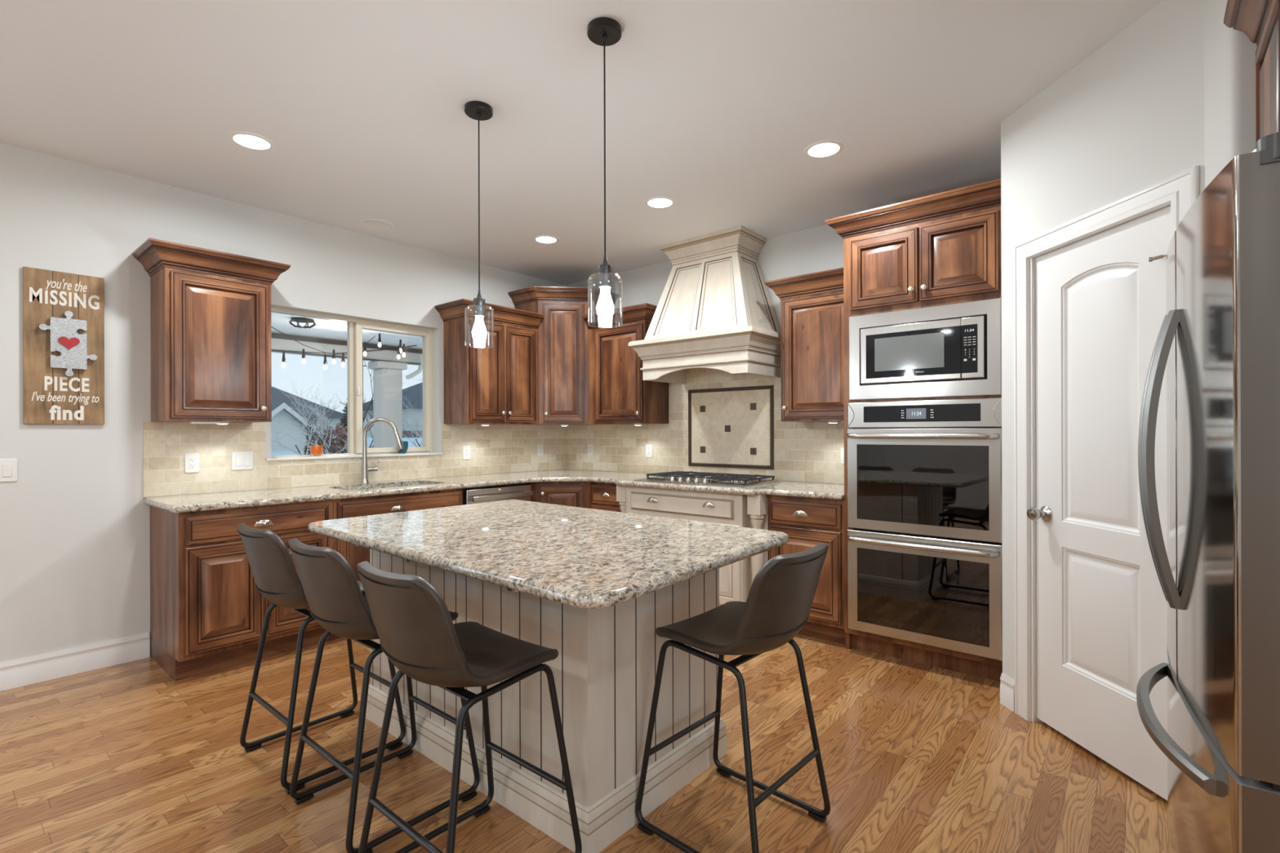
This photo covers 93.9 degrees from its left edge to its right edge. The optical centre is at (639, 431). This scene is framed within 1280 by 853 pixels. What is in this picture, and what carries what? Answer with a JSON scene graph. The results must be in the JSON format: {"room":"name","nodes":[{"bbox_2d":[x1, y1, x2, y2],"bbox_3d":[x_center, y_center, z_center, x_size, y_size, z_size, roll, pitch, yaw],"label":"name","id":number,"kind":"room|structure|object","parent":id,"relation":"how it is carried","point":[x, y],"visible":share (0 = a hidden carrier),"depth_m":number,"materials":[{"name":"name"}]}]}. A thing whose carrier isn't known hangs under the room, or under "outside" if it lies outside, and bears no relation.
{"room":"kitchen","nodes":[
{"label":"kitchen","id":0,"kind":"room"},
{"bbox_2d":[0,142,565,662],"bbox_3d":[-3.503,-0.074,2.758,0.160,2.740,8.760,0,0,40],"label":"wall","id":1,"kind":"structure","parent":0,"point":[75,527],"depth_m":3.32,"materials":[{"name":"white paint"}]},
{"bbox_2d":[0,458,17,482],"bbox_3d":[-3.196,0.196,2.990,0.010,0.116,0.118,0,0,40],"label":"light switch","id":2,"kind":"object","parent":1,"relation":"attached to","point":[8,467],"visible":1,"depth_m":3.01,"materials":[{"name":"white plastic"}]},
{"bbox_2d":[22,266,104,424],"bbox_3d":[-3.031,-0.439,3.158,0.049,0.802,0.310,0,0,40],"label":"wooden sign","id":3,"kind":"object","parent":1,"relation":"attached to","point":[73,393],"visible":1,"depth_m":3.15,"materials":[{"name":"brown wood"}]},
{"bbox_2d":[0,631,150,691],"bbox_3d":[-3.335,1.224,2.815,0.014,0.142,1.618,0,0,40],"label":"baseboard","id":4,"kind":"structure","parent":1,"relation":"attached to","point":[28,670],"depth_m":3.18,"materials":[{"name":"white paint"}]},
{"bbox_2d":[132,237,290,423],"bbox_3d":[-2.499,-0.528,3.516,0.403,0.969,0.677,0,0,40],"label":"upper cabinet","id":5,"kind":"object","parent":1,"relation":"attached to","point":[211,309],"depth_m":3.39,"materials":[{"name":"brown wood"}]},
{"bbox_2d":[217,422,230,424],"bbox_3d":[-2.476,-0.049,3.547,0.072,0.016,0.072,0,0,40],"label":"puck light","id":6,"kind":"object","parent":5,"relation":"attached to","point":[221,423],"visible":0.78,"depth_m":3.53,"materials":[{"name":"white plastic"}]},
{"bbox_2d":[265,306,443,461],"bbox_3d":[-2.081,-0.322,4.431,0.172,1.028,1.283,0,0,40],"label":"window","id":7,"kind":"structure","parent":1,"relation":"in","point":[355,326],"depth_m":4.45,"materials":[{"name":"beige plastic"}]},
{"bbox_2d":[310,444,323,456],"bbox_3d":[-2.253,0.134,4.168,0.079,0.080,0.079,0,0,40],"label":"candle holder","id":8,"kind":"object","parent":7,"relation":"on","point":[315,450],"visible":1,"depth_m":4.14,"materials":[{"name":"orange glass"}]},
{"bbox_2d":[396,441,408,453],"bbox_3d":[-1.849,0.125,4.660,0.084,0.095,0.084,0,0,40],"label":"cup","id":9,"kind":"object","parent":7,"relation":"on","point":[405,444],"visible":0.67,"depth_m":4.64,"materials":[{"name":"teal ceramic"}]},
{"bbox_2d":[435,298,543,424],"bbox_3d":[-1.245,-0.538,5.013,0.403,0.955,0.804,0,0,40],"label":"upper cabinet","id":10,"kind":"object","parent":1,"relation":"attached to","point":[484,384],"visible":1,"depth_m":4.86,"materials":[{"name":"brown wood"}]},
{"bbox_2d":[142,368,844,497],"bbox_3d":[-0.624,-0.121,3.707,3.033,0.984,3.286,0,0,40],"label":"tile backsplash","id":11,"kind":"structure","parent":1,"relation":"attached to","point":[720,421],"depth_m":4.62,"materials":[{"name":"tile"}]},
{"bbox_2d":[184,453,199,473],"bbox_3d":[-2.684,0.190,3.586,0.009,0.116,0.074,0,0,40],"label":"wall outlet","id":12,"kind":"object","parent":11,"relation":"attached to","point":[191,461],"visible":1,"depth_m":3.58,"materials":[{"name":"white plastic"}]},
{"bbox_2d":[188,457,195,468],"bbox_3d":[-2.682,0.190,3.584,0.002,0.066,0.033,0,0,40],"label":"receptacle","id":13,"kind":"object","parent":12,"relation":"attached to","point":[192,461],"depth_m":3.58,"materials":[{"name":"grey plastic"}]},
{"bbox_2d":[231,451,253,470],"bbox_3d":[-2.515,0.186,3.787,0.010,0.116,0.118,0,0,40],"label":"light switch","id":14,"kind":"object","parent":11,"relation":"attached to","point":[241,460],"visible":1,"depth_m":3.78,"materials":[{"name":"white plastic"}]},
{"bbox_2d":[462,445,470,459],"bbox_3d":[-1.462,0.181,5.045,0.009,0.116,0.074,0,0,40],"label":"wall outlet","id":15,"kind":"object","parent":11,"relation":"attached to","point":[466,449],"visible":1,"depth_m":5.04,"materials":[{"name":"white plastic"}]},
{"bbox_2d":[465,448,468,457],"bbox_3d":[-1.460,0.181,5.043,0.002,0.066,0.033,0,0,40],"label":"receptacle","id":16,"kind":"object","parent":15,"relation":"attached to","point":[466,450],"depth_m":5.04,"materials":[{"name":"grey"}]},
{"bbox_2d":[537,444,543,456],"bbox_3d":[-0.943,0.179,5.664,0.009,0.116,0.074,0,0,40],"label":"wall outlet","id":17,"kind":"object","parent":11,"relation":"attached to","point":[540,446],"visible":1,"depth_m":5.66,"materials":[{"name":"white plastic"}]},
{"bbox_2d":[538,446,542,453],"bbox_3d":[-0.941,0.179,5.662,0.002,0.066,0.033,0,0,40],"label":"receptacle","id":18,"kind":"object","parent":17,"relation":"attached to","point":[540,447],"depth_m":5.66,"materials":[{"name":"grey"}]},
{"bbox_2d":[587,444,593,456],"bbox_3d":[-0.472,0.177,5.705,0.074,0.116,0.009,0,0,40],"label":"wall outlet","id":19,"kind":"object","parent":11,"relation":"attached to","point":[590,446],"visible":1,"depth_m":5.70,"materials":[{"name":"white plastic"}]},
{"bbox_2d":[645,444,652,457],"bbox_3d":[0.079,0.171,5.243,0.074,0.116,0.009,0,0,40],"label":"wall outlet","id":20,"kind":"object","parent":11,"relation":"attached to","point":[648,446],"visible":1,"depth_m":5.24,"materials":[{"name":"white plastic"}]},
{"bbox_2d":[647,447,650,454],"bbox_3d":[0.077,0.171,5.241,0.033,0.066,0.002,0,0,40],"label":"receptacle","id":21,"kind":"object","parent":20,"relation":"attached to","point":[648,448],"depth_m":5.24,"materials":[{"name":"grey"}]},
{"bbox_2d":[840,447,844,464],"bbox_3d":[1.418,0.169,4.122,0.074,0.116,0.009,0,0,40],"label":"wall outlet","id":22,"kind":"object","parent":11,"relation":"attached to","point":[842,448],"visible":0.36,"depth_m":4.14,"materials":[{"name":"white plastic"}]},
{"bbox_2d":[0,0,1163,284],"bbox_3d":[-0.104,-1.504,0.194,8.850,0.100,9.200,0,0,40],"label":"ceiling","id":23,"kind":"structure","parent":0,"point":[713,108],"depth_m":2.62,"materials":[{"name":"white paint"}]},
{"bbox_2d":[227,131,275,151],"bbox_3d":[-1.938,-1.445,2.988,0.196,0.006,0.196,0,0,40],"label":"recessed light","id":24,"kind":"object","parent":23,"relation":"in","point":[249,140],"visible":1,"depth_m":2.98,"materials":[{"name":"white paint"}]},
{"bbox_2d":[360,218,393,229],"bbox_3d":[-1.832,-1.445,4.176,0.210,0.008,0.210,0,0,40],"label":"ceiling speaker","id":25,"kind":"object","parent":23,"relation":"attached to","point":[377,224],"visible":1,"depth_m":4.17,"materials":[{"name":"white paint"}]},
{"bbox_2d":[464,100,493,347],"bbox_3d":[-0.723,-0.917,2.689,0.127,1.069,0.126,0,0,40],"label":"pendant light","id":26,"kind":"object","parent":23,"relation":"hanging from","point":[477,110],"visible":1,"depth_m":2.67,"materials":[{"name":"black metal"}]},
{"bbox_2d":[473,288,485,316],"bbox_3d":[-0.722,-0.577,2.689,0.053,0.122,0.053,0,0,40],"label":"socket","id":27,"kind":"object","parent":26,"relation":"attached to","point":[479,303],"depth_m":2.67,"materials":[{"name":"grey metal"}]},
{"bbox_2d":[533,235,559,244],"bbox_3d":[-0.709,-1.449,4.526,0.196,0.006,0.196,0,0,40],"label":"recessed light","id":28,"kind":"object","parent":23,"relation":"in","point":[545,239],"visible":1,"depth_m":4.52,"materials":[{"name":"white paint"}]},
{"bbox_2d":[586,17,622,325],"bbox_3d":[-0.127,-0.919,2.161,0.127,1.069,0.126,0,0,40],"label":"pendant light","id":29,"kind":"object","parent":23,"relation":"hanging from","point":[602,31],"visible":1,"depth_m":2.15,"materials":[{"name":"black metal"}]},
{"bbox_2d":[597,253,612,288],"bbox_3d":[-0.126,-0.578,2.161,0.053,0.122,0.053,0,0,40],"label":"socket","id":30,"kind":"object","parent":29,"relation":"attached to","point":[605,269],"depth_m":2.14,"materials":[{"name":"grey"}]},
{"bbox_2d":[644,196,675,208],"bbox_3d":[0.127,-1.452,3.803,0.196,0.006,0.196,0,0,40],"label":"recessed light","id":31,"kind":"object","parent":23,"relation":"in","point":[657,202],"visible":1,"depth_m":3.80,"materials":[{"name":"white paint"}]},
{"bbox_2d":[804,140,844,158],"bbox_3d":[0.949,-1.454,3.092,0.196,0.006,0.196,0,0,40],"label":"recessed light","id":32,"kind":"object","parent":23,"relation":"in","point":[824,148],"visible":1,"depth_m":3.08,"materials":[{"name":"white paint"}]},
{"bbox_2d":[0,633,1168,852],"bbox_3d":[-0.046,1.335,0.152,8.720,0.100,9.200,0,0,40],"label":"floor","id":33,"kind":"structure","parent":0,"point":[130,757],"depth_m":2.23,"materials":[{"name":"brown wood"}]},
{"bbox_2d":[149,499,333,680],"bbox_3d":[-2.321,0.853,3.523,0.660,0.879,0.764,0,0,40],"label":"base cabinet","id":34,"kind":"object","parent":33,"relation":"on","point":[208,611],"visible":0.75,"depth_m":3.22,"materials":[{"name":"brown wood"}]},
{"bbox_2d":[236,523,405,794],"bbox_3d":[-1.299,0.822,2.411,0.456,0.934,0.515,0,0,40],"label":"bar stool","id":35,"kind":"object","parent":33,"relation":"on","point":[273,571],"visible":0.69,"depth_m":2.21,"materials":[{"name":"black metal"}]},
{"bbox_2d":[287,537,479,852],"bbox_3d":[-0.903,0.821,2.074,0.456,0.934,0.515,0,0,40],"label":"bar stool","id":36,"kind":"object","parent":33,"relation":"on","point":[333,594],"visible":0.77,"depth_m":1.88,"materials":[{"name":"black metal"}]},
{"bbox_2d":[328,488,462,640],"bbox_3d":[-1.785,0.851,4.162,0.660,0.879,0.900,0,0,40],"label":"base cabinet","id":37,"kind":"object","parent":33,"relation":"on","point":[354,555],"visible":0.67,"depth_m":3.82,"materials":[{"name":"brown wood"}]},
{"bbox_2d":[356,561,582,852],"bbox_3d":[-0.505,0.820,1.716,0.456,0.934,0.515,0,0,40],"label":"bar stool","id":38,"kind":"object","parent":33,"relation":"on","point":[416,631],"visible":1,"depth_m":1.57,"materials":[{"name":"grey leather"}]},
{"bbox_2d":[462,482,533,505],"bbox_3d":[-1.280,0.852,4.743,0.674,0.870,0.628,0,0,40],"label":"dishwasher","id":39,"kind":"object","parent":33,"relation":"on","point":[521,491],"visible":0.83,"depth_m":4.52,"materials":[{"name":"silver metal"}]},
{"bbox_2d":[365,548,726,852],"bbox_3d":[-0.452,0.851,2.546,1.425,0.872,0.780,0,0,40],"label":"kitchen island","id":40,"kind":"object","parent":33,"relation":"on","point":[604,670],"visible":0.51,"depth_m":2.02,"materials":[{"name":"beige paint"}]},
{"bbox_2d":[307,499,788,608],"bbox_3d":[-0.404,0.399,2.353,1.749,0.042,1.149,0,0,40],"label":"island countertop","id":41,"kind":"structure","parent":40,"relation":"on","point":[577,557],"depth_m":2.00,"materials":[{"name":"stone"}]},
{"bbox_2d":[528,481,590,508],"bbox_3d":[-0.677,0.848,5.273,0.933,0.879,0.953,0,0,40],"label":"base cabinet","id":42,"kind":"object","parent":33,"relation":"on","point":[575,494],"visible":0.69,"depth_m":4.85,"materials":[{"name":"brown wood"}]},
{"bbox_2d":[590,481,621,512],"bbox_3d":[-0.084,0.846,4.971,0.362,0.879,0.656,0,0,40],"label":"base cabinet","id":43,"kind":"object","parent":33,"relation":"on","point":[602,495],"visible":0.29,"depth_m":4.75,"materials":[{"name":"brown wood"}]},
{"bbox_2d":[616,484,768,605],"bbox_3d":[0.499,0.844,4.422,1.233,0.879,0.748,0,0,40],"label":"base cabinet","id":44,"kind":"object","parent":33,"relation":"on","point":[736,579],"visible":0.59,"depth_m":3.95,"materials":[{"name":"beige paint"}]},
{"bbox_2d":[635,542,831,852],"bbox_3d":[0.320,0.817,1.937,0.515,0.934,0.456,0,0,43],"label":"bar stool","id":45,"kind":"object","parent":33,"relation":"on","point":[777,606],"visible":1,"depth_m":1.80,"materials":[{"name":"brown leather"}]},
{"bbox_2d":[768,494,845,644],"bbox_3d":[1.193,0.842,3.898,0.500,0.879,0.660,0,0,40],"label":"base cabinet","id":46,"kind":"object","parent":33,"relation":"on","point":[807,522],"visible":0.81,"depth_m":3.61,"materials":[{"name":"brown wood"}]},
{"bbox_2d":[142,468,844,512],"bbox_3d":[-0.623,0.389,3.705,3.034,0.036,3.288,0,0,40],"label":"countertop","id":47,"kind":"structure","parent":46,"relation":"on","point":[231,500],"depth_m":3.93,"materials":[{"name":"beige stone"}]},
{"bbox_2d":[360,417,404,484],"bbox_3d":[-1.871,0.138,4.353,0.299,0.474,0.088,0,0,-13],"label":"kitchen faucet","id":48,"kind":"object","parent":47,"relation":"on","point":[365,468],"visible":1,"depth_m":4.31,"materials":[{"name":"silver metal"}]},
{"bbox_2d":[633,471,780,488],"bbox_3d":[0.480,0.340,4.373,0.910,0.056,0.560,0,0,40],"label":"gas cooktop","id":49,"kind":"object","parent":47,"relation":"in","point":[698,478],"visible":1,"depth_m":4.22,"materials":[{"name":"silver metal"}]},
{"bbox_2d":[824,178,1002,681],"bbox_3d":[1.658,0.021,3.481,0.908,2.520,0.698,0,0,40],"label":"tall cabinet","id":50,"kind":"object","parent":33,"relation":"on","point":[944,247],"visible":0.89,"depth_m":3.24,"materials":[{"name":"brown wood"}]},
{"bbox_2d":[846,397,1002,661],"bbox_3d":[1.667,0.484,3.411,0.773,1.300,0.701,0,0,40],"label":"double wall oven","id":51,"kind":"object","parent":50,"relation":"in","point":[925,548],"visible":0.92,"depth_m":3.17,"materials":[{"name":"grey metal"}]},
{"bbox_2d":[848,297,1001,399],"bbox_3d":[1.673,-0.425,3.428,0.765,0.485,0.564,0,0,40],"label":"microwave","id":52,"kind":"object","parent":50,"relation":"in","point":[954,349],"visible":1,"depth_m":3.19,"materials":[{"name":"silver metal"}]},
{"bbox_2d":[1136,131,1279,852],"bbox_3d":[1.554,0.388,1.228,0.821,1.786,0.916,0,0,36],"label":"refrigerator","id":53,"kind":"object","parent":33,"relation":"on","point":[1218,341],"visible":1,"depth_m":1.09,"materials":[{"name":"silver metal"}]},
{"bbox_2d":[565,224,843,484],"bbox_3d":[0.853,-0.087,4.718,4.000,2.740,0.160,0,0,40],"label":"wall","id":54,"kind":"structure","parent":0,"point":[820,248],"depth_m":4.47,"materials":[{"name":"white paint"}]},
{"bbox_2d":[507,285,619,425],"bbox_3d":[-0.689,-0.659,5.438,0.710,1.192,0.710,0,0,40],"label":"upper cabinet","id":55,"kind":"object","parent":54,"relation":"attached to","point":[562,331],"visible":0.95,"depth_m":5.25,"materials":[{"name":"brown wood"}]},
{"bbox_2d":[582,302,668,424],"bbox_3d":[-0.097,-0.542,5.143,0.724,0.955,0.403,0,0,40],"label":"upper cabinet","id":56,"kind":"object","parent":54,"relation":"attached to","point":[618,393],"visible":0.89,"depth_m":5.03,"materials":[{"name":"brown wood"}]},
{"bbox_2d":[628,225,781,384],"bbox_3d":[0.517,-0.925,4.480,1.070,1.062,0.612,0,0,40],"label":"range hood","id":57,"kind":"object","parent":54,"relation":"attached to","point":[714,309],"visible":0.99,"depth_m":4.36,"materials":[{"name":"beige paint"}]},
{"bbox_2d":[630,325,780,342],"bbox_3d":[0.520,-0.686,4.483,1.054,0.008,0.604,0,0,40],"label":"shelf","id":58,"kind":"object","parent":57,"relation":"attached to","point":[743,328],"depth_m":4.16,"materials":[{"name":"beige paint"}]},
{"bbox_2d":[764,267,844,422],"bbox_3d":[1.222,-0.546,4.038,0.629,0.955,0.403,0,0,40],"label":"upper cabinet","id":59,"kind":"object","parent":54,"relation":"attached to","point":[812,317],"visible":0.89,"depth_m":3.93,"materials":[{"name":"brown wood"}]},
{"bbox_2d":[826,421,838,423],"bbox_3d":[1.287,-0.060,3.990,0.072,0.016,0.072,0,0,40],"label":"puck light","id":60,"kind":"object","parent":59,"relation":"attached to","point":[829,422],"visible":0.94,"depth_m":3.96,"materials":[{"name":"white plastic"}]},
{"bbox_2d":[1000,0,1204,721],"bbox_3d":[1.904,-0.090,2.704,0.445,2.740,1.623,0,0,16],"label":"wall","id":61,"kind":"structure","parent":0,"point":[1128,118],"depth_m":2.30,"materials":[{"name":"white paint"}]},
{"bbox_2d":[1000,672,1014,711],"bbox_3d":[1.706,1.209,2.774,0.014,0.142,0.090,0,0,-5],"label":"baseboard","id":62,"kind":"structure","parent":61,"relation":"attached to","point":[1007,683],"depth_m":2.77,"materials":[{"name":"white paint"}]},
{"bbox_2d":[1013,165,1199,800],"bbox_3d":[1.783,0.216,2.320,0.179,2.128,0.820,0,0,-5],"label":"door","id":63,"kind":"structure","parent":61,"relation":"in","point":[1090,291],"depth_m":2.34,"materials":[{"name":"white paint"}]},
{"bbox_2d":[1204,0,1257,188],"bbox_3d":[2.076,-0.091,1.591,0.829,2.740,0.262,0,0,40],"label":"wall","id":64,"kind":"structure","parent":0,"point":[1229,54],"depth_m":1.77,"materials":[{"name":"white paint"}]},
{"bbox_2d":[1223,0,1279,147],"bbox_3d":[1.649,0.047,1.064,0.793,2.467,1.055,0,0,40],"label":"upper cabinet","id":65,"kind":"object","parent":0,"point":[1259,20],"visible":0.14,"depth_m":1.54,"materials":[{"name":"brown wood"}]},
{"label":"outside","id":66,"kind":"structure","parent":0,"visible":0},
{"bbox_2d":[271,326,417,355],"bbox_3d":[-3.367,-0.933,6.224,0.012,0.268,2.252,0,0,40],"label":"cable","id":67,"kind":"object","parent":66,"point":[271,326],"visible":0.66,"depth_m":6.23,"materials":[{"name":"black plastic"}]},
{"bbox_2d":[281,351,285,368],"bbox_3d":[-3.565,-0.723,5.987,0.041,0.177,0.042,0,0,40],"label":"string light bulb","id":68,"kind":"object","parent":67,"relation":"hanging from","point":[283,359],"visible":1,"depth_m":5.98,"materials":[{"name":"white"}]},
{"bbox_2d":[281,351,285,361],"bbox_3d":[-3.565,-0.743,5.987,0.032,0.097,0.032,0,0,40],"label":"socket","id":69,"kind":"object","parent":68,"relation":"attached to","point":[283,359],"depth_m":5.98,"materials":[{"name":"black plastic"}]},
{"bbox_2d":[301,348,306,364],"bbox_3d":[-3.446,-0.767,6.129,0.041,0.159,0.042,0,0,40],"label":"string light bulb","id":70,"kind":"object","parent":67,"relation":"hanging from","point":[303,361],"visible":1,"depth_m":6.12,"materials":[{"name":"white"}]},
{"bbox_2d":[302,348,305,358],"bbox_3d":[-3.446,-0.796,6.129,0.032,0.097,0.032,0,0,40],"label":"socket","id":71,"kind":"object","parent":70,"relation":"attached to","point":[303,349],"depth_m":6.12,"materials":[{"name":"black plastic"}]},
{"bbox_2d":[323,353,327,369],"bbox_3d":[-3.310,-0.736,6.291,0.041,0.182,0.042,0,0,40],"label":"string light bulb","id":72,"kind":"object","parent":67,"relation":"hanging from","point":[325,366],"visible":1,"depth_m":6.28,"materials":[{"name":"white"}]},
{"bbox_2d":[323,355,326,364],"bbox_3d":[-3.310,-0.753,6.291,0.032,0.097,0.032,0,0,40],"label":"socket","id":73,"kind":"object","parent":72,"relation":"attached to","point":[325,356],"depth_m":6.28,"materials":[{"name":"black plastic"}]},
{"bbox_2d":[331,349,336,364],"bbox_3d":[-3.253,-0.790,6.359,0.041,0.159,0.042,0,0,40],"label":"string light bulb","id":74,"kind":"object","parent":67,"relation":"hanging from","point":[333,362],"visible":1,"depth_m":6.35,"materials":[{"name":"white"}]},
{"bbox_2d":[332,349,335,359],"bbox_3d":[-3.254,-0.819,6.359,0.032,0.097,0.032,0,0,40],"label":"socket","id":75,"kind":"object","parent":74,"relation":"attached to","point":[333,355],"depth_m":6.35,"materials":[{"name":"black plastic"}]},
{"bbox_2d":[341,352,345,367],"bbox_3d":[-3.192,-0.766,6.433,0.041,0.161,0.042,0,0,40],"label":"string light bulb","id":76,"kind":"object","parent":67,"relation":"hanging from","point":[343,365],"visible":1,"depth_m":6.42,"materials":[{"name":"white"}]},
{"bbox_2d":[341,352,344,362],"bbox_3d":[-3.192,-0.794,6.433,0.032,0.097,0.032,0,0,40],"label":"socket","id":77,"kind":"object","parent":76,"relation":"attached to","point":[343,354],"depth_m":6.42,"materials":[{"name":"black plastic"}]},
{"bbox_2d":[363,342,366,356],"bbox_3d":[-3.041,-0.907,6.613,0.041,0.159,0.042,0,0,40],"label":"string light bulb","id":78,"kind":"object","parent":67,"relation":"hanging from","point":[364,347],"visible":1,"depth_m":6.60,"materials":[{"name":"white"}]},
{"bbox_2d":[363,342,366,351],"bbox_3d":[-3.041,-0.936,6.613,0.032,0.097,0.032,0,0,40],"label":"socket","id":79,"kind":"object","parent":78,"relation":"attached to","point":[364,348],"depth_m":6.60,"materials":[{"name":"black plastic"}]},
{"bbox_2d":[377,333,381,347],"bbox_3d":[-2.934,-1.023,6.741,0.041,0.159,0.042,0,0,40],"label":"string light bulb","id":80,"kind":"object","parent":67,"relation":"hanging from","point":[379,339],"visible":1,"depth_m":6.73,"materials":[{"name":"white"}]},
{"bbox_2d":[396,346,400,359],"bbox_3d":[-2.789,-0.909,6.913,0.041,0.159,0.042,0,0,40],"label":"string light bulb","id":81,"kind":"object","parent":67,"relation":"hanging from","point":[398,357],"visible":1,"depth_m":6.90,"materials":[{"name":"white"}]},
{"bbox_2d":[399,339,402,353],"bbox_3d":[-2.774,-0.984,6.931,0.041,0.159,0.042,0,0,40],"label":"string light bulb","id":82,"kind":"object","parent":67,"relation":"hanging from","point":[400,340],"visible":1,"depth_m":6.92,"materials":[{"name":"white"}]},
{"bbox_2d":[399,339,401,347],"bbox_3d":[-2.774,-1.013,6.931,0.032,0.097,0.032,0,0,40],"label":"socket","id":83,"kind":"object","parent":82,"relation":"attached to","point":[400,340],"depth_m":6.92,"materials":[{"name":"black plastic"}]},
{"bbox_2d":[401,343,405,357],"bbox_3d":[-2.748,-0.939,6.963,0.041,0.159,0.042,0,0,40],"label":"string light bulb","id":84,"kind":"object","parent":67,"relation":"hanging from","point":[403,355],"visible":1,"depth_m":6.95,"materials":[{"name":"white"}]},
{"bbox_2d":[402,343,405,352],"bbox_3d":[-2.748,-0.968,6.963,0.032,0.097,0.032,0,0,40],"label":"socket","id":85,"kind":"object","parent":84,"relation":"attached to","point":[403,348],"depth_m":6.95,"materials":[{"name":"black plastic"}]},
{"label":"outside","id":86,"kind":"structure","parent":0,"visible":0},
{"bbox_2d":[271,312,422,348],"bbox_3d":[-3.619,-1.134,5.161,3.080,0.060,8.100,0,0,40],"label":"ceiling","id":87,"kind":"structure","parent":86,"point":[280,322],"depth_m":6.69,"materials":[{"name":"white paint"}]},
{"bbox_2d":[288,317,315,328],"bbox_3d":[-3.321,-1.061,5.890,0.233,0.086,0.232,0,0,-28],"label":"ceiling fixture","id":88,"kind":"object","parent":87,"relation":"attached to","point":[304,320],"visible":1,"depth_m":5.85,"materials":[{"name":"black metal"}]},
{"bbox_2d":[330,324,346,328],"bbox_3d":[-3.141,-1.099,6.261,0.180,0.012,0.180,0,0,40],"label":"recessed light","id":89,"kind":"object","parent":87,"relation":"in","point":[337,326],"visible":0.89,"depth_m":6.22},
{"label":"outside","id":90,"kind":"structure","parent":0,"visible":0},
{"bbox_2d":[271,436,422,455],"bbox_3d":[-46.062,0.949,76.535,159.830,1.550,170.000,0,0,40],"label":"snowy ground","id":91,"kind":"structure","parent":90,"point":[273,452],"depth_m":24.75,"materials":[{"name":"white snow"}]},
{"bbox_2d":[271,386,347,449],"bbox_3d":[-17.631,-0.537,22.707,8.360,3.550,10.200,0,0,40],"label":"house","id":92,"kind":"structure","parent":91,"relation":"on","point":[283,414],"depth_m":22.50,"materials":[{"name":"white paint"}]},
{"bbox_2d":[302,416,315,454],"bbox_3d":[-6.920,0.543,12.568,0.546,1.765,0.538,0,0,40],"label":"conifer tree","id":93,"kind":"object","parent":91,"relation":"on","point":[312,437],"visible":0.12,"depth_m":12.53,"materials":[{"name":"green plant"}]},
{"bbox_2d":[271,382,368,454],"bbox_3d":[-4.744,0.367,9.059,2.283,2.230,1.658,0,0,14],"label":"bare tree","id":94,"kind":"object","parent":91,"relation":"on","point":[307,406],"visible":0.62,"depth_m":8.89,"materials":[{"name":"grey plant"}]},
{"bbox_2d":[316,423,347,453],"bbox_3d":[-6.165,0.621,12.221,0.931,1.573,0.941,0,0,40],"label":"shrub","id":95,"kind":"object","parent":91,"relation":"on","point":[336,432],"visible":0.17,"depth_m":12.04,"materials":[{"name":"brown plant"}]},
{"bbox_2d":[333,402,367,453],"bbox_3d":[-8.803,0.059,18.121,1.258,2.306,1.312,0,0,40],"label":"conifer tree","id":96,"kind":"object","parent":91,"relation":"on","point":[344,416],"visible":0.08,"depth_m":17.97,"materials":[{"name":"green plant"}]},
{"bbox_2d":[291,360,409,453],"bbox_3d":[-5.402,0.022,11.156,1.952,2.923,1.848,0,0,-34],"label":"bare tree","id":97,"kind":"object","parent":91,"relation":"on","point":[332,451],"visible":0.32,"depth_m":10.88,"materials":[{"name":"brown plant"}]},
{"bbox_2d":[362,342,366,431],"bbox_3d":[-3.326,0.200,7.203,0.020,2.550,0.070,0,0,40],"label":"post","id":98,"kind":"object","parent":91,"relation":"on","point":[362,342],"visible":0.3,"depth_m":7.19,"materials":[{"name":"black metal"}]},
{"bbox_2d":[342,382,422,436],"bbox_3d":[-12.048,-1.379,37.596,7.800,3.400,9.800,0,0,40],"label":"house","id":99,"kind":"structure","parent":91,"relation":"on","point":[415,393],"depth_m":32.86,"materials":[{"name":"white paint"}]},
{"bbox_2d":[368,360,407,448],"bbox_3d":[-3.278,0.288,7.782,0.290,2.375,0.400,0,0,40],"label":"patio column","id":100,"kind":"structure","parent":91,"relation":"on","point":[387,375],"depth_m":7.68,"materials":[{"name":"grey paint"}]},
{"bbox_2d":[271,332,422,365],"bbox_3d":[-4.761,-0.993,5.988,0.245,0.214,7.900,0,0,40],"label":"beam","id":101,"kind":"structure","parent":100,"relation":"on","point":[280,341],"depth_m":7.13,"materials":[{"name":"grey paint"}]},
{"bbox_2d":[405,355,422,379],"bbox_3d":[-2.982,-0.861,7.939,0.082,0.364,0.275,0,0,25],"label":"downspout","id":102,"kind":"object","parent":101,"relation":"attached to","point":[420,366],"visible":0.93,"depth_m":7.95,"materials":[{"name":"white paint"}]},
{"bbox_2d":[402,396,422,446],"bbox_3d":[-4.274,0.352,11.806,1.896,2.257,2.128,0,0,-30],"label":"bare tree","id":103,"kind":"object","parent":91,"relation":"on","point":[415,415],"visible":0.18,"depth_m":11.61,"materials":[{"name":"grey plant"}]},
{"bbox_2d":[402,431,422,437],"bbox_3d":[-10.283,0.141,32.534,0.400,0.350,5.500,0,0,40],"label":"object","id":104,"kind":"object","parent":91,"relation":"on","point":[406,432],"visible":0.14,"depth_m":30.54,"materials":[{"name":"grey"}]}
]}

